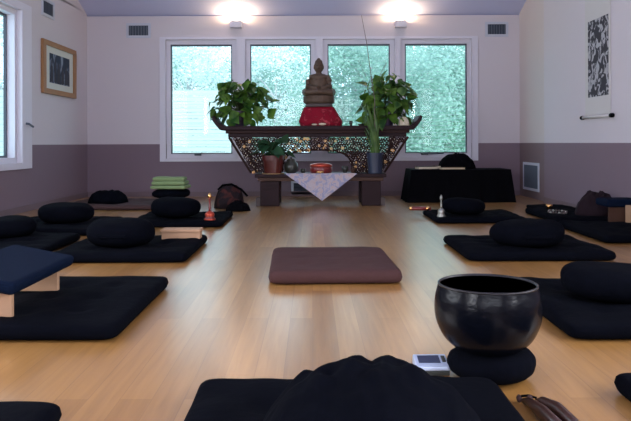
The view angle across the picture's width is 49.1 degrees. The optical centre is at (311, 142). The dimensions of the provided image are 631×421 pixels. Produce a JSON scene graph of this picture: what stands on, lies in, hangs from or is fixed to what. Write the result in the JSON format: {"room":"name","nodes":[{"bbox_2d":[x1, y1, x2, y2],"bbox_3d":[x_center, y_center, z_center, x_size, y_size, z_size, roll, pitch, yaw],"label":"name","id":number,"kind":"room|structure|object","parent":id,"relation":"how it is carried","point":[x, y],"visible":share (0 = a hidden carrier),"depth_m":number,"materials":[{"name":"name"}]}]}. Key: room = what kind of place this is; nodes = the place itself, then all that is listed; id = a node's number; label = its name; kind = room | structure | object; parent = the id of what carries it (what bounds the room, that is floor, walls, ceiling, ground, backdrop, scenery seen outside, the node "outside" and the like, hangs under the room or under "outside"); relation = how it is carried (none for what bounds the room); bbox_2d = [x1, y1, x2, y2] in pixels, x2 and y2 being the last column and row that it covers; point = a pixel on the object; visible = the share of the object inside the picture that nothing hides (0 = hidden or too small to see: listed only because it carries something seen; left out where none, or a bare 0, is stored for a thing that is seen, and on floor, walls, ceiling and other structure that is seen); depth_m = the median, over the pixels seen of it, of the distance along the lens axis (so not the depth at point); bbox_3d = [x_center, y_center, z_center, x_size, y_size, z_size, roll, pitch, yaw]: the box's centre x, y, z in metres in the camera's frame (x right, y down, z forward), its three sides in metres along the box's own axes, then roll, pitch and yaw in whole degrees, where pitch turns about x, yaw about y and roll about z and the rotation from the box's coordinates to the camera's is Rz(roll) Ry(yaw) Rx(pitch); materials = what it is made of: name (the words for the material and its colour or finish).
{"room":"house of worship","nodes":[
{"label":"house of worship","id":0,"kind":"room"},
{"bbox_2d":[0,0,87,210],"bbox_3d":[-2.875,-1.386,2.800,0.140,4.352,11.600,0,0,0],"label":"wall","id":1,"kind":"structure","parent":0,"point":[59,132],"depth_m":7.52,"materials":[{"name":"white paint"}]},
{"bbox_2d":[0,0,33,170],"bbox_3d":[-2.836,-0.550,5.650,0.201,1.600,2.400,0,0,0],"label":"window","id":2,"kind":"structure","parent":1,"relation":"in","point":[17,15],"depth_m":6.61,"materials":[{"name":"white"}]},
{"bbox_2d":[0,192,87,216],"bbox_3d":[-2.792,0.640,2.794,0.012,0.060,11.588,0,0,0],"label":"baseboard","id":3,"kind":"structure","parent":1,"relation":"attached to","point":[17,210],"depth_m":7.00,"materials":[{"name":"grey paint"}]},
{"bbox_2d":[41,0,54,19],"bbox_3d":[-2.799,-1.425,7.320,0.012,0.190,0.344,0,0,0],"label":"air vent","id":4,"kind":"object","parent":1,"relation":"in","point":[47,6],"visible":1,"depth_m":7.32,"materials":[{"name":"grey metal"}]},
{"bbox_2d":[41,38,76,98],"bbox_3d":[-2.788,-0.803,7.630,0.030,0.565,1.010,0,0,0],"label":"framed picture","id":5,"kind":"object","parent":1,"relation":"attached to","point":[58,62],"visible":1,"depth_m":7.58,"materials":[{"name":"brown wood"}]},
{"bbox_2d":[49,53,69,86],"bbox_3d":[-2.788,-0.803,7.630,0.002,0.315,0.600,0,0,0],"label":"print","id":6,"kind":"object","parent":5,"relation":"attached to","point":[59,63],"depth_m":7.61},
{"bbox_2d":[78,0,525,15],"bbox_3d":[-0.114,-2.485,2.800,5.670,2.432,11.880,0,0,0],"label":"ceiling","id":7,"kind":"structure","parent":0,"point":[91,7],"depth_m":8.45,"materials":[{"name":"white paint"}]},
{"bbox_2d":[87,15,519,191],"bbox_3d":[-0.106,-0.404,8.670,5.670,2.368,0.140,0,0,0],"label":"wall","id":8,"kind":"structure","parent":0,"point":[123,73],"depth_m":8.60,"materials":[{"name":"white paint"}]},
{"bbox_2d":[126,23,150,37],"bbox_3d":[-2.161,-1.401,8.594,0.307,0.185,0.012,0,0,0],"label":"air vent","id":9,"kind":"object","parent":8,"relation":"in","point":[133,30],"visible":1,"depth_m":8.59,"materials":[{"name":"grey metal"}]},
{"bbox_2d":[159,37,240,161],"bbox_3d":[-1.389,-0.545,8.619,1.011,1.550,0.122,0,0,0],"label":"window","id":10,"kind":"structure","parent":8,"relation":"in","point":[166,44],"depth_m":8.62,"materials":[{"name":"white"}]},
{"bbox_2d":[230,18,241,28],"bbox_3d":[-0.940,-1.488,8.545,0.140,0.122,0.110,0,0,0],"label":"wall sconce","id":11,"kind":"object","parent":8,"relation":"attached to","point":[234,24],"visible":1,"depth_m":8.49,"materials":[{"name":"white"}]},
{"bbox_2d":[241,36,319,160],"bbox_3d":[-0.396,-0.549,8.619,0.976,1.550,0.122,0,0,0],"label":"window","id":12,"kind":"structure","parent":8,"relation":"in","point":[250,41],"depth_m":8.62,"materials":[{"name":"white"}]},
{"bbox_2d":[291,181,311,193],"bbox_3d":[-0.123,0.555,8.594,0.276,0.172,0.012,0,0,0],"label":"air vent","id":13,"kind":"object","parent":8,"relation":"in","point":[295,186],"visible":0.56,"depth_m":8.59,"materials":[{"name":"grey metal"}]},
{"bbox_2d":[88,190,519,196],"bbox_3d":[-0.103,0.630,8.594,5.390,0.060,0.012,0,0,0],"label":"baseboard","id":14,"kind":"structure","parent":8,"relation":"attached to","point":[517,192],"depth_m":8.59,"materials":[{"name":"grey paint"}]},
{"bbox_2d":[319,36,397,160],"bbox_3d":[0.580,-0.552,8.619,0.976,1.550,0.122,0,0,0],"label":"window","id":15,"kind":"structure","parent":8,"relation":"in","point":[388,41],"depth_m":8.62,"materials":[{"name":"white"}]},
{"bbox_2d":[394,17,406,27],"bbox_3d":[1.098,-1.495,8.545,0.140,0.122,0.110,0,0,0],"label":"wall sconce","id":16,"kind":"object","parent":8,"relation":"attached to","point":[400,23],"visible":1,"depth_m":8.49,"materials":[{"name":"white"}]},
{"bbox_2d":[398,36,477,160],"bbox_3d":[1.567,-0.555,8.616,0.998,1.550,0.129,0,0,0],"label":"window","id":17,"kind":"structure","parent":8,"relation":"in","point":[471,150],"depth_m":8.62,"materials":[{"name":"white"}]},
{"bbox_2d":[485,22,507,36],"bbox_3d":[2.301,-1.416,8.594,0.288,0.185,0.012,0,0,0],"label":"air vent","id":18,"kind":"object","parent":8,"relation":"in","point":[492,29],"visible":1,"depth_m":8.59,"materials":[{"name":"grey metal"}]},
{"bbox_2d":[0,195,630,420],"bbox_3d":[-0.102,0.720,2.800,5.670,0.120,11.880,0,0,0],"label":"floor","id":19,"kind":"structure","parent":0,"point":[219,313],"depth_m":2.44,"materials":[{"name":"brown wood"}]},
{"bbox_2d":[0,401,61,420],"bbox_3d":[-0.963,0.629,1.220,0.767,0.069,0.837,0,0,0],"label":"floor mat","id":20,"kind":"object","parent":19,"relation":"on","point":[9,410],"visible":1,"depth_m":1.56,"materials":[{"name":"black fabric"}]},
{"bbox_2d":[0,231,79,250],"bbox_3d":[-1.948,0.631,4.320,0.757,0.071,0.797,0,0,0],"label":"floor mat","id":21,"kind":"object","parent":19,"relation":"on","point":[38,240],"visible":0.54,"depth_m":4.34,"materials":[{"name":"black fabric"}]},
{"bbox_2d":[0,215,36,237],"bbox_3d":[-2.016,0.547,4.524,0.414,0.133,0.408,0,0,0],"label":"cushion","id":22,"kind":"object","parent":21,"relation":"on","point":[11,226],"visible":0.98,"depth_m":4.41,"materials":[{"name":"black fabric"}]},
{"bbox_2d":[31,216,121,234],"bbox_3d":[-1.948,0.631,5.360,0.757,0.072,0.877,0,0,0],"label":"floor mat","id":23,"kind":"object","parent":19,"relation":"on","point":[80,228],"visible":0.38,"depth_m":5.01,"materials":[{"name":"black fabric"}]},
{"bbox_2d":[38,202,94,223],"bbox_3d":[-1.896,0.537,5.330,0.412,0.151,0.411,0,0,0],"label":"cushion","id":24,"kind":"object","parent":23,"relation":"on","point":[58,212],"visible":0.99,"depth_m":5.18,"materials":[{"name":"black fabric"}]},
{"bbox_2d":[0,276,168,339],"bbox_3d":[-1.033,0.628,2.730,0.767,0.071,0.897,0,0,0],"label":"floor mat","id":25,"kind":"object","parent":19,"relation":"on","point":[83,307],"visible":0.85,"depth_m":2.55,"materials":[{"name":"black fabric"}]},
{"bbox_2d":[0,245,73,316],"bbox_3d":[-1.143,0.519,2.640,0.267,0.178,0.600,0,0,0],"label":"bench","id":26,"kind":"object","parent":25,"relation":"on","point":[22,268],"visible":1,"depth_m":2.65,"materials":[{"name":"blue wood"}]},
{"bbox_2d":[76,198,154,209],"bbox_3d":[-2.028,0.636,7.220,0.976,0.062,0.817,0,0,0],"label":"floor mat","id":27,"kind":"object","parent":19,"relation":"on","point":[133,203],"visible":0.45,"depth_m":6.83,"materials":[{"name":"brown fabric"}]},
{"bbox_2d":[88,189,127,203],"bbox_3d":[-2.110,0.552,7.146,0.406,0.130,0.406,0,0,0],"label":"cushion","id":28,"kind":"object","parent":27,"relation":"on","point":[101,196],"visible":0.97,"depth_m":7.01,"materials":[{"name":"black fabric"}]},
{"bbox_2d":[54,234,207,262],"bbox_3d":[-1.078,0.630,4.200,0.777,0.068,0.827,0,0,0],"label":"floor mat","id":29,"kind":"object","parent":19,"relation":"on","point":[158,249],"visible":0.66,"depth_m":3.85,"materials":[{"name":"black fabric"}]},
{"bbox_2d":[86,217,154,246],"bbox_3d":[-1.138,0.530,4.122,0.395,0.160,0.407,0,0,0],"label":"cushion","id":30,"kind":"object","parent":29,"relation":"on","point":[124,231],"visible":1,"depth_m":3.98,"materials":[{"name":"black fabric"}]},
{"bbox_2d":[161,227,202,238],"bbox_3d":[-0.828,0.576,4.400,0.250,0.062,0.120,0,0,0],"label":"bench","id":31,"kind":"object","parent":29,"relation":"on","point":[167,232],"visible":0.99,"depth_m":4.35,"materials":[{"name":"brown wood"}]},
{"bbox_2d":[138,211,232,226],"bbox_3d":[-1.088,0.633,5.800,0.767,0.061,0.837,0,0,0],"label":"floor mat","id":32,"kind":"object","parent":19,"relation":"on","point":[197,220],"visible":0.68,"depth_m":5.46,"materials":[{"name":"black fabric"}]},
{"bbox_2d":[151,197,200,217],"bbox_3d":[-1.129,0.528,5.718,0.409,0.165,0.416,0,0,0],"label":"cushion","id":33,"kind":"object","parent":32,"relation":"on","point":[170,207],"visible":1,"depth_m":5.57,"materials":[{"name":"black fabric"}]},
{"bbox_2d":[204,193,215,220],"bbox_3d":[-0.811,0.503,5.470,0.092,0.220,0.092,0,0,0],"label":"bell","id":34,"kind":"object","parent":32,"relation":"on","point":[209,215],"visible":1,"depth_m":5.45,"materials":[{"name":"red metal"}]},
{"bbox_2d":[214,183,247,208],"bbox_3d":[-0.844,0.535,7.050,0.295,0.256,0.279,0,0,-34],"label":"shoulder bag","id":35,"kind":"object","parent":19,"relation":"on","point":[227,193],"visible":0.71,"depth_m":6.96,"materials":[{"name":"black"}]},
{"bbox_2d":[226,200,250,211],"bbox_3d":[-0.723,0.610,6.759,0.245,0.104,0.221,0,0,0],"label":"folded cloth","id":36,"kind":"object","parent":19,"relation":"on","point":[237,205],"visible":0.96,"depth_m":6.69,"materials":[{"name":"black fabric"}]},
{"bbox_2d":[212,115,421,205],"bbox_3d":[0.056,0.182,7.510,2.266,0.956,0.620,0,0,0],"label":"altar table","id":37,"kind":"object","parent":19,"relation":"on","point":[270,184],"visible":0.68,"depth_m":7.44,"materials":[{"name":"black wood"}]},
{"bbox_2d":[235,111,245,125],"bbox_3d":[-0.788,-0.267,7.600,0.199,0.170,0.199,0,0,0],"label":"pot","id":38,"kind":"object","parent":37,"relation":"on","point":[241,120],"depth_m":7.53,"materials":[{"name":"purple ceramic"}]},
{"bbox_2d":[207,79,279,125],"bbox_3d":[-0.763,-0.417,7.603,0.851,0.600,0.557,0,0,0],"label":"pothos","id":39,"kind":"object","parent":37,"relation":"on","point":[242,102],"visible":0.98,"depth_m":7.51,"materials":[{"name":"green plant"}]},
{"bbox_2d":[250,134,295,173],"bbox_3d":[-0.417,0.115,7.333,0.449,0.423,0.278,0,0,24],"label":"potted plant","id":40,"kind":"object","parent":37,"relation":"on","point":[273,160],"visible":1,"depth_m":7.26,"materials":[{"name":"green plant"}]},
{"bbox_2d":[284,157,297,172],"bbox_3d":[-0.223,0.238,7.360,0.156,0.175,0.156,0,0,0],"label":"jar","id":41,"kind":"object","parent":37,"relation":"on","point":[291,166],"visible":0.95,"depth_m":7.31,"materials":[{"name":"grey ceramic"}]},
{"bbox_2d":[255,172,385,177],"bbox_3d":[0.089,0.342,7.480,1.375,0.035,0.560,0,0,0],"label":"shelf","id":42,"kind":"object","parent":37,"relation":"attached to","point":[258,174],"depth_m":7.20,"materials":[{"name":"brown wood"}]},
{"bbox_2d":[299,107,342,125],"bbox_3d":[0.095,-0.288,7.599,0.487,0.206,0.365,0,0,0],"label":"stand","id":43,"kind":"object","parent":37,"relation":"on","point":[310,116],"visible":0.98,"depth_m":7.45,"materials":[{"name":"red fabric"}]},
{"bbox_2d":[302,58,335,106],"bbox_3d":[0.074,-0.664,7.600,0.355,0.544,0.354,0,0,19],"label":"seated statue","id":44,"kind":"object","parent":43,"relation":"on","point":[318,92],"visible":1,"depth_m":7.53,"materials":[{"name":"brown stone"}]},
{"bbox_2d":[286,173,356,200],"bbox_3d":[0.095,0.462,7.300,0.750,0.288,0.240,0,0,0],"label":"altar cloth","id":45,"kind":"object","parent":37,"relation":"on","point":[321,185],"visible":1,"depth_m":7.19,"materials":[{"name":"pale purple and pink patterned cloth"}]},
{"bbox_2d":[310,163,331,172],"bbox_3d":[0.097,0.266,7.340,0.244,0.112,0.244,0,0,0],"label":"bowl","id":46,"kind":"object","parent":45,"relation":"on","point":[326,167],"visible":0.88,"depth_m":7.24,"materials":[{"name":"red"}]},
{"bbox_2d":[342,166,347,172],"bbox_3d":[0.354,0.286,7.380,0.070,0.075,0.070,0,0,0],"label":"cup","id":47,"kind":"object","parent":45,"relation":"on","point":[344,168],"visible":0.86,"depth_m":7.36,"materials":[{"name":"grey ceramic"}]},
{"bbox_2d":[361,15,383,173],"bbox_3d":[0.659,-0.518,7.306,0.202,1.682,0.186,0,0,-32],"label":"plant","id":48,"kind":"object","parent":37,"relation":"on","point":[374,159],"visible":1,"depth_m":7.29,"materials":[{"name":"green plant"}]},
{"bbox_2d":[355,70,418,132],"bbox_3d":[0.834,-0.452,7.619,0.582,0.691,0.635,0,0,43],"label":"pothos","id":49,"kind":"object","parent":37,"relation":"on","point":[388,113],"visible":0.96,"depth_m":7.51,"materials":[{"name":"green plant"}]},
{"bbox_2d":[384,112,395,125],"bbox_3d":[0.825,-0.263,7.600,0.190,0.150,0.190,0,0,0],"label":"pot","id":50,"kind":"object","parent":37,"relation":"on","point":[388,122],"depth_m":7.53,"materials":[{"name":"purple ceramic"}]},
{"bbox_2d":[398,116,408,124],"bbox_3d":[0.994,-0.241,7.460,0.120,0.104,0.100,0,0,0],"label":"conch shell","id":51,"kind":"object","parent":37,"relation":"on","point":[406,121],"visible":0.84,"depth_m":7.42,"materials":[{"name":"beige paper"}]},
{"bbox_2d":[268,247,401,283],"bbox_3d":[0.100,0.624,3.590,0.633,0.071,0.787,0,0,-2],"label":"floor mat","id":52,"kind":"object","parent":19,"relation":"on","point":[289,265],"visible":1,"depth_m":3.33,"materials":[{"name":"brown fabric"}]},
{"bbox_2d":[184,376,524,420],"bbox_3d":[0.092,0.626,1.360,0.767,0.067,0.877,0,0,0],"label":"floor mat","id":53,"kind":"object","parent":19,"relation":"on","point":[219,399],"visible":0.5,"depth_m":1.62,"materials":[{"name":"black fabric"}]},
{"bbox_2d":[263,355,480,420],"bbox_3d":[0.119,0.520,1.378,0.473,0.176,0.445,0,0,0],"label":"cushion","id":54,"kind":"object","parent":53,"relation":"on","point":[354,387],"visible":1,"depth_m":1.31,"materials":[{"name":"black fabric"}]},
{"bbox_2d":[409,206,430,210],"bbox_3d":[0.957,0.580,6.121,0.195,0.040,0.040,0,0,9],"label":"striker","id":55,"kind":"object","parent":19,"relation":"on","point":[427,208],"visible":1,"depth_m":6.11,"materials":[{"name":"red paint"}]},
{"bbox_2d":[413,354,449,375],"bbox_3d":[0.342,0.638,1.985,0.096,0.041,0.071,0,0,-1],"label":"timer","id":56,"kind":"object","parent":19,"relation":"on","point":[433,364],"visible":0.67,"depth_m":1.97,"materials":[{"name":"grey plastic"}]},
{"bbox_2d":[401,168,515,202],"bbox_3d":[1.641,0.473,7.825,1.222,0.363,0.541,0,0,0],"label":"covered table","id":57,"kind":"object","parent":19,"relation":"on","point":[488,185],"visible":0.86,"depth_m":7.59,"materials":[{"name":"black fabric"}]},
{"bbox_2d":[415,166,437,168],"bbox_3d":[1.283,0.278,7.760,0.220,0.030,0.160,0,0,-9],"label":"book","id":58,"kind":"object","parent":57,"relation":"on","point":[416,167],"visible":0.95,"depth_m":7.70,"materials":[{"name":"beige paper"}]},
{"bbox_2d":[439,167,464,168],"bbox_3d":[1.558,0.282,7.675,0.270,0.020,0.100,0,0,-5],"label":"book","id":59,"kind":"object","parent":57,"relation":"on","point":[439,167],"visible":0.93,"depth_m":7.65,"materials":[{"name":"beige paper"}]},
{"bbox_2d":[438,152,475,168],"bbox_3d":[1.653,0.199,7.859,0.432,0.183,0.285,0,0,0],"label":"crumpled bag","id":60,"kind":"object","parent":57,"relation":"on","point":[456,159],"visible":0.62,"depth_m":7.78,"materials":[{"name":"black fabric"}]},
{"bbox_2d":[423,209,524,222],"bbox_3d":[1.382,0.625,5.950,0.757,0.060,0.737,0,0,0],"label":"floor mat","id":61,"kind":"object","parent":19,"relation":"on","point":[496,215],"visible":0.77,"depth_m":5.64,"materials":[{"name":"black fabric"}]},
{"bbox_2d":[437,195,445,217],"bbox_3d":[1.060,0.516,5.660,0.072,0.185,0.072,0,0,0],"label":"bell","id":62,"kind":"object","parent":61,"relation":"on","point":[441,212],"visible":1,"depth_m":5.64,"materials":[{"name":"silver metal"}]},
{"bbox_2d":[442,197,484,213],"bbox_3d":[1.290,0.532,5.877,0.359,0.139,0.362,0,0,0],"label":"cushion","id":63,"kind":"object","parent":61,"relation":"on","point":[456,205],"visible":0.98,"depth_m":5.74,"materials":[{"name":"black fabric"}]},
{"bbox_2d":[447,347,535,384],"bbox_3d":[0.506,0.615,1.944,0.244,0.086,0.242,0,0,0],"label":"cushion","id":64,"kind":"object","parent":19,"relation":"on","point":[516,368],"visible":0.67,"depth_m":1.85,"materials":[{"name":"black fabric"}]},
{"bbox_2d":[434,273,542,356],"bbox_3d":[0.495,0.488,1.945,0.295,0.189,0.295,0,0,39],"label":"bowl","id":65,"kind":"object","parent":64,"relation":"on","point":[486,315],"visible":1,"depth_m":1.83,"materials":[{"name":"black metal"}]},
{"bbox_2d":[443,234,615,260],"bbox_3d":[1.272,0.621,4.170,0.837,0.069,0.747,0,0,0],"label":"floor mat","id":66,"kind":"object","parent":19,"relation":"on","point":[478,247],"visible":0.77,"depth_m":3.84,"materials":[{"name":"black fabric"}]},
{"bbox_2d":[489,218,564,247],"bbox_3d":[1.264,0.523,4.062,0.421,0.156,0.426,0,0,0],"label":"cushion","id":67,"kind":"object","parent":66,"relation":"on","point":[519,232],"visible":0.99,"depth_m":3.91,"materials":[{"name":"black fabric"}]},
{"bbox_2d":[516,394,578,420],"bbox_3d":[0.562,0.635,1.614,0.070,0.044,0.293,0,0,-4],"label":"strap","id":68,"kind":"object","parent":19,"relation":"on","point":[544,408],"visible":1,"depth_m":1.62,"materials":[{"name":"brown leather"}]},
{"bbox_2d":[526,204,571,207],"bbox_3d":[2.332,0.629,6.680,0.379,0.046,0.498,0,0,0],"label":"floor mat","id":69,"kind":"object","parent":19,"relation":"on","point":[534,205],"visible":0.28,"depth_m":6.71,"materials":[{"name":"black fabric"}]},
{"bbox_2d":[525,207,607,221],"bbox_3d":[2.242,0.617,5.950,0.558,0.070,0.897,0,0,0],"label":"floor mat","id":70,"kind":"object","parent":19,"relation":"on","point":[542,212],"visible":0.59,"depth_m":5.73,"materials":[{"name":"black fabric"}]},
{"bbox_2d":[546,204,552,208],"bbox_3d":[2.132,0.573,6.200,0.060,0.045,0.060,0,0,0],"label":"metal cup","id":71,"kind":"object","parent":70,"relation":"on","point":[548,206],"visible":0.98,"depth_m":6.18,"materials":[{"name":"gold metal"}]},
{"bbox_2d":[548,209,567,213],"bbox_3d":[2.100,0.589,5.900,0.163,0.021,0.229,0,0,20],"label":"string","id":72,"kind":"object","parent":70,"relation":"on","point":[553,210],"visible":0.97,"depth_m":5.87,"materials":[{"name":"silver metal"}]},
{"bbox_2d":[574,190,610,215],"bbox_3d":[2.368,0.498,5.738,0.362,0.207,0.352,0,0,0],"label":"crumpled shawl","id":73,"kind":"object","parent":70,"relation":"on","point":[587,206],"visible":0.67,"depth_m":5.65,"materials":[{"name":"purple fabric"}]},
{"bbox_2d":[520,277,630,338],"bbox_3d":[1.237,0.621,2.680,0.767,0.069,0.817,0,0,0],"label":"floor mat","id":74,"kind":"object","parent":19,"relation":"on","point":[578,317],"visible":0.62,"depth_m":2.43,"materials":[{"name":"black fabric"}]},
{"bbox_2d":[560,261,630,303],"bbox_3d":[1.177,0.535,2.690,0.398,0.133,0.396,0,0,0],"label":"cushion","id":75,"kind":"object","parent":74,"relation":"on","point":[609,282],"visible":1,"depth_m":2.57,"materials":[{"name":"black fabric"}]},
{"bbox_2d":[559,220,630,242],"bbox_3d":[2.202,0.618,4.900,0.618,0.069,0.897,0,0,0],"label":"floor mat","id":76,"kind":"object","parent":19,"relation":"on","point":[604,231],"visible":0.9,"depth_m":4.77,"materials":[{"name":"black fabric"}]},
{"bbox_2d":[596,197,630,222],"bbox_3d":[2.367,0.511,5.120,0.290,0.170,0.600,0,0,0],"label":"bench","id":77,"kind":"object","parent":76,"relation":"on","point":[619,208],"visible":0.94,"depth_m":5.21,"materials":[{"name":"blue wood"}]},
{"bbox_2d":[614,373,630,401],"bbox_3d":[1.172,0.621,1.430,0.767,0.069,0.817,0,0,0],"label":"cushion","id":78,"kind":"object","parent":19,"relation":"on","point":[622,382],"visible":1,"depth_m":1.76,"materials":[{"name":"black fabric"}]},
{"bbox_3d":[-1.428,0.611,7.002,0.378,0.108,0.380,0,0,0],"label":"cushion","id":79,"kind":"object","parent":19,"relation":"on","visible":0},
{"bbox_2d":[152,189,189,197],"bbox_3d":[-1.429,0.510,6.996,0.383,0.096,0.380,0,0,0],"label":"cushion","id":80,"kind":"object","parent":79,"relation":"on","point":[158,193],"visible":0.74,"depth_m":6.86,"materials":[{"name":"black fabric"}]},
{"bbox_2d":[150,184,190,188],"bbox_3d":[-1.429,0.441,6.990,0.359,0.041,0.259,0,0,3],"label":"folded towel","id":81,"kind":"object","parent":80,"relation":"on","point":[185,186],"visible":0.79,"depth_m":6.87,"materials":[{"name":"green fabric"}]},
{"bbox_2d":[151,180,188,184],"bbox_3d":[-1.434,0.400,6.994,0.339,0.042,0.249,0,0,0],"label":"folded towel","id":82,"kind":"object","parent":81,"relation":"on","point":[184,182],"visible":0.77,"depth_m":6.87,"materials":[{"name":"green fabric"}]},
{"bbox_2d":[152,176,186,180],"bbox_3d":[-1.439,0.361,6.998,0.319,0.040,0.239,0,0,-3],"label":"folded towel","id":83,"kind":"object","parent":82,"relation":"on","point":[158,178],"visible":1,"depth_m":6.88,"materials":[{"name":"green fabric"}]},
{"bbox_2d":[519,0,543,200],"bbox_3d":[2.658,-0.622,8.075,0.140,2.786,1.050,0,0,0],"label":"wall","id":84,"kind":"structure","parent":0,"point":[531,15],"depth_m":8.07,"materials":[{"name":"white paint"}]},
{"bbox_2d":[523,162,539,191],"bbox_3d":[2.585,0.396,8.150,0.012,0.330,0.584,0,0,0],"label":"air vent","id":85,"kind":"object","parent":84,"relation":"in","point":[530,170],"visible":1,"depth_m":8.12,"materials":[{"name":"grey metal"}]},
{"bbox_2d":[544,0,630,204],"bbox_3d":[2.630,-1.405,2.275,0.190,4.352,10.550,0,0,0],"label":"wall","id":86,"kind":"structure","parent":0,"point":[594,154],"depth_m":6.57,"materials":[{"name":"white paint"}]},
{"bbox_2d":[543,197,576,206],"bbox_3d":[2.536,0.621,2.275,0.012,0.060,10.550,0,0,0],"label":"baseboard","id":87,"kind":"structure","parent":86,"relation":"attached to","point":[545,200],"depth_m":7.17,"materials":[{"name":"grey paint"}]},
{"bbox_2d":[580,0,614,119],"bbox_3d":[2.518,-1.186,6.120,0.038,1.942,0.666,0,0,0],"label":"scroll","id":88,"kind":"object","parent":86,"relation":"attached to","point":[597,12],"visible":1,"depth_m":6.11,"materials":[{"name":"grey paper"}]},
{"bbox_2d":[588,14,608,97],"bbox_3d":[2.528,-0.759,6.103,0.002,0.690,0.435,0,0,0],"label":"painting","id":89,"kind":"object","parent":88,"relation":"attached to","point":[598,25],"depth_m":6.09},
{"label":"outside","id":90,"kind":"structure","parent":0,"visible":0},
{"bbox_3d":[0.005,1.360,49.380,120.000,0.100,81.240,0,0,0],"label":"ground","id":91,"kind":"structure","parent":90,"visible":0},
{"bbox_2d":[0,16,2,88],"bbox_3d":[-8.657,-1.791,18.287,5.788,6.848,5.433,0,0,35],"label":"leafy tree","id":92,"kind":"object","parent":91,"relation":"on","point":[1,24],"visible":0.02,"depth_m":18.44,"materials":[{"name":"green plant"}]},
{"bbox_2d":[0,89,252,155],"bbox_3d":[-4.050,0.074,15.044,5.500,2.500,0.112,0,0,0],"label":"fence","id":93,"kind":"object","parent":91,"relation":"on","point":[199,107],"visible":0.06,"depth_m":14.99,"materials":[{"name":"grey"}]},
{"bbox_2d":[172,47,208,129],"bbox_3d":[-9.492,-2.892,35.863,8.488,9.645,9.473,0,0,-10],"label":"leafy tree","id":94,"kind":"object","parent":91,"relation":"on","point":[175,67],"visible":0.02,"depth_m":36.16,"materials":[{"name":"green plant"}]},
{"bbox_2d":[172,47,230,146],"bbox_3d":[-4.731,-1.283,24.445,4.528,5.706,4.823,0,0,39],"label":"leafy tree","id":95,"kind":"object","parent":91,"relation":"on","point":[207,48],"visible":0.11,"depth_m":24.43,"materials":[{"name":"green plant"}]},
{"bbox_2d":[172,46,275,146],"bbox_3d":[-3.368,-0.896,18.459,3.848,4.850,4.100,0,0,-44],"label":"leafy tree","id":96,"kind":"object","parent":91,"relation":"on","point":[189,86],"visible":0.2,"depth_m":17.90,"materials":[{"name":"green plant"}]},
{"bbox_2d":[189,46,307,150],"bbox_3d":[-3.393,-3.196,43.912,10.105,10.288,9.054,0,0,34],"label":"leafy tree","id":97,"kind":"object","parent":91,"relation":"on","point":[277,71],"visible":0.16,"depth_m":43.61,"materials":[{"name":"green plant"}]},
{"bbox_2d":[221,46,309,152],"bbox_3d":[-1.453,-1.555,29.306,5.306,6.277,4.980,0,0,6],"label":"leafy tree","id":98,"kind":"object","parent":91,"relation":"on","point":[259,57],"visible":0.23,"depth_m":28.84,"materials":[{"name":"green plant"}]},
{"bbox_2d":[262,46,464,151],"bbox_3d":[1.459,-1.180,17.072,4.980,5.658,5.558,0,0,-30],"label":"leafy tree","id":99,"kind":"object","parent":91,"relation":"on","point":[345,59],"visible":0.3,"depth_m":16.15,"materials":[{"name":"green plant"}]},
{"bbox_2d":[329,46,453,117],"bbox_3d":[4.920,-3.507,38.083,10.736,10.931,9.619,0,0,-35],"label":"leafy tree","id":100,"kind":"object","parent":91,"relation":"on","point":[337,46],"visible":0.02,"depth_m":37.19,"materials":[{"name":"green plant"}]},
{"bbox_2d":[347,46,464,151],"bbox_3d":[3.916,-1.809,22.435,6.947,7.073,6.224,0,0,-43],"label":"leafy tree","id":101,"kind":"object","parent":91,"relation":"on","point":[429,50],"visible":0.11,"depth_m":20.99,"materials":[{"name":"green plant"}]},
{"bbox_2d":[411,46,464,151],"bbox_3d":[6.587,-2.101,29.533,7.578,7.716,6.790,0,0,14],"label":"leafy tree","id":102,"kind":"object","parent":91,"relation":"on","point":[422,46],"visible":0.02,"depth_m":28.73,"materials":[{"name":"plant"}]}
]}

